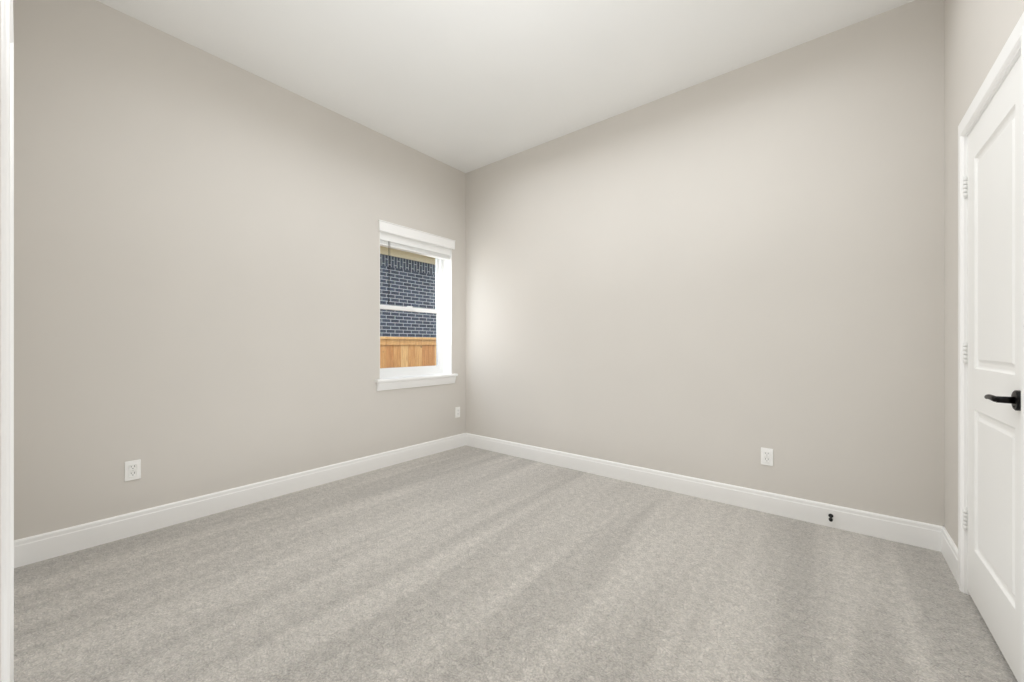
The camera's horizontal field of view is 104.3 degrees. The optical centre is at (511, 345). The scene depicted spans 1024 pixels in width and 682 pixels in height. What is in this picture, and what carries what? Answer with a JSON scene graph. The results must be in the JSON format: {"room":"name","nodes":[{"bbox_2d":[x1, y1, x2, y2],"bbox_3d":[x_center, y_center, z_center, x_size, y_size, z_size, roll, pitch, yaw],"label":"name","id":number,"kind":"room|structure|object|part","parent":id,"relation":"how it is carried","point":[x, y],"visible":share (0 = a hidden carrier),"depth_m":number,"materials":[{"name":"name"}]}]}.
{"room":"empty bedroom","nodes":[
{"label":"empty bedroom","id":0,"kind":"room"},
{"bbox_2d":[13,0,465,539],"bbox_3d":[-1.587,-0.406,3.304,0.200,3.050,3.450,0,0,39],"label":"wall","id":1,"kind":"structure","parent":0,"point":[196,272],"depth_m":2.54,"materials":[{"name":"beige paint"}]},
{"bbox_2d":[14,539,21,567],"bbox_3d":[-2.065,1.051,1.637,1.090,0.136,0.014,0,0,39],"label":"baseboard","id":2,"kind":"structure","parent":1,"relation":"attached to","point":[17,543],"depth_m":2.01,"materials":[{"name":"white wood"}]},
{"bbox_2d":[124,459,140,480],"bbox_3d":[-2.231,0.736,2.340,0.010,0.115,0.070,0,0,39],"label":"electrical outlet","id":3,"kind":"object","parent":1,"relation":"attached to","point":[132,470],"visible":1,"depth_m":2.34,"materials":[{"name":"white plastic"}]},
{"bbox_2d":[22,433,465,565],"bbox_3d":[-1.523,1.051,3.214,0.014,0.136,3.150,0,0,39],"label":"baseboard","id":4,"kind":"structure","parent":1,"relation":"attached to","point":[42,547],"depth_m":2.59,"materials":[{"name":"white wood"}]},
{"bbox_2d":[380,231,451,373],"bbox_3d":[-0.979,-0.366,4.002,0.130,1.350,0.880,0,0,39],"label":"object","id":5,"kind":"object","parent":1,"relation":"attached to","point":[447,316],"visible":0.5,"depth_m":4.34,"materials":[{"name":"white"}]},
{"bbox_2d":[378,220,454,377],"bbox_3d":[-0.991,-0.398,4.024,0.224,1.477,0.930,0,0,39],"label":"window","id":6,"kind":"structure","parent":1,"relation":"in","point":[399,230],"depth_m":4.12,"materials":[{"name":"white plastic"}]},
{"bbox_3d":[-1.147,-0.676,3.713,0.011,0.590,0.019,0,0,39],"label":"blind cord","id":7,"kind":"part","parent":6,"relation":"part of","materials":[{"name":"black plastic"}]},
{"bbox_3d":[-1.054,-0.376,4.063,0.032,1.194,0.744,0,0,39],"label":"glass","id":8,"kind":"part","parent":6,"relation":"part of","materials":[{"name":"clear glass"}]},
{"bbox_2d":[380,232,450,259],"bbox_3d":[-0.966,-0.982,3.992,0.073,0.110,0.870,0,0,39],"label":"window blind","id":9,"kind":"object","parent":6,"relation":"attached to","point":[407,245],"visible":0.81,"depth_m":3.94,"materials":[{"name":"white plastic"}]},
{"bbox_2d":[375,373,457,390],"bbox_3d":[-0.960,0.361,3.987,0.179,0.104,0.970,0,0,39],"label":"window sill","id":10,"kind":"structure","parent":1,"relation":"attached to","point":[391,383],"depth_m":3.89,"materials":[{"name":"white wood"}]},
{"bbox_2d":[455,407,459,417],"bbox_3d":[-0.595,0.736,4.367,0.010,0.115,0.070,0,0,39],"label":"electrical outlet","id":11,"kind":"object","parent":1,"relation":"attached to","point":[457,412],"visible":1,"depth_m":4.36,"materials":[{"name":"white plastic"}]},
{"bbox_2d":[97,0,914,172],"bbox_3d":[-0.108,-1.981,2.111,4.000,0.100,3.450,0,0,39],"label":"ceiling","id":12,"kind":"structure","parent":0,"point":[465,86],"depth_m":2.61,"materials":[{"name":"white paint"}]},
{"bbox_2d":[14,445,1017,681],"bbox_3d":[-0.108,1.169,2.111,4.000,0.100,3.450,0,0,39],"label":"floor","id":13,"kind":"structure","parent":0,"point":[465,563],"depth_m":1.79,"materials":[{"name":"grey carpet"}]},
{"bbox_2d":[466,0,943,525],"bbox_3d":[0.959,-0.406,3.370,3.680,3.050,0.150,0,0,39],"label":"wall","id":14,"kind":"structure","parent":0,"point":[724,278],"depth_m":2.75,"materials":[{"name":"beige paint"}]},
{"bbox_2d":[466,433,937,550],"bbox_3d":[0.907,1.051,3.306,3.680,0.136,0.014,0,0,39],"label":"baseboard","id":15,"kind":"structure","parent":14,"relation":"attached to","point":[910,532],"depth_m":2.75,"materials":[{"name":"white wood"}]},
{"bbox_2d":[761,447,772,465],"bbox_3d":[1.707,0.747,2.664,0.070,0.115,0.010,0,0,39],"label":"electrical outlet","id":16,"kind":"object","parent":14,"relation":"attached to","point":[766,456],"visible":1,"depth_m":2.66,"materials":[{"name":"white plastic"}]},
{"bbox_2d":[944,0,1023,547],"bbox_3d":[1.401,-0.406,0.893,0.120,3.050,3.450,0,0,39],"label":"wall","id":17,"kind":"structure","parent":0,"point":[977,33],"depth_m":1.96,"materials":[{"name":"beige paint"}]},
{"bbox_2d":[938,525,957,582],"bbox_3d":[2.209,1.051,2.000,0.014,0.136,0.352,0,0,39],"label":"baseboard","id":18,"kind":"structure","parent":17,"relation":"attached to","point":[946,545],"depth_m":2.02,"materials":[{"name":"white wood"}]},
{"bbox_2d":[958,12,1023,681],"bbox_3d":[1.859,0.044,1.475,0.140,2.149,0.905,0,0,39],"label":"door frame","id":19,"kind":"structure","parent":17,"relation":"attached to","point":[1011,51],"depth_m":1.79,"materials":[{"name":"white wood"}]},
{"bbox_2d":[963,55,1020,681],"bbox_3d":[1.812,0.083,1.518,0.095,2.032,0.719,0,0,39],"label":"door","id":20,"kind":"structure","parent":17,"relation":"in","point":[994,363],"depth_m":1.48,"materials":[{"name":"white wood"}]},
{"bbox_3d":[2.039,0.035,1.787,0.015,1.588,0.016,0,0,39],"label":"door hinges","id":21,"kind":"part","parent":20,"relation":"part of","materials":[{"name":"white metal"}]},
{"bbox_3d":[1.647,0.179,1.341,0.060,0.066,0.161,0,0,39],"label":"handle","id":22,"kind":"part","parent":20,"relation":"part of","materials":[{"name":"black metal"}]},
{"bbox_3d":[-1.123,-0.406,0.790,3.680,3.050,0.120,0,0,39],"label":"wall","id":23,"kind":"structure","parent":0,"visible":0},
{"bbox_2d":[0,0,13,681],"bbox_3d":[-1.250,0.044,0.983,1.000,2.150,0.020,0,0,39],"label":"door frame","id":24,"kind":"structure","parent":23,"relation":"attached to","point":[6,345],"depth_m":0.71,"materials":[{"name":"white wood"}]},
{"label":"outside","id":25,"kind":"structure","parent":0,"visible":0},
{"bbox_3d":[-3.585,1.619,7.994,8.800,0.100,16.000,0,0,39],"label":"ground","id":26,"kind":"structure","parent":25,"visible":0},
{"bbox_2d":[380,337,435,367],"bbox_3d":[-1.619,0.717,6.815,0.150,1.705,12.634,0,0,39],"label":"fence","id":27,"kind":"object","parent":26,"relation":"on","point":[413,352],"depth_m":6.60,"materials":[{"name":"brown wood"}]},
{"bbox_2d":[380,246,435,337],"bbox_3d":[-2.844,-0.356,7.718,1.200,3.850,15.500,0,0,39],"label":"house","id":28,"kind":"structure","parent":26,"relation":"on","point":[427,268],"depth_m":8.46,"materials":[{"name":"blue brick"}]}
]}

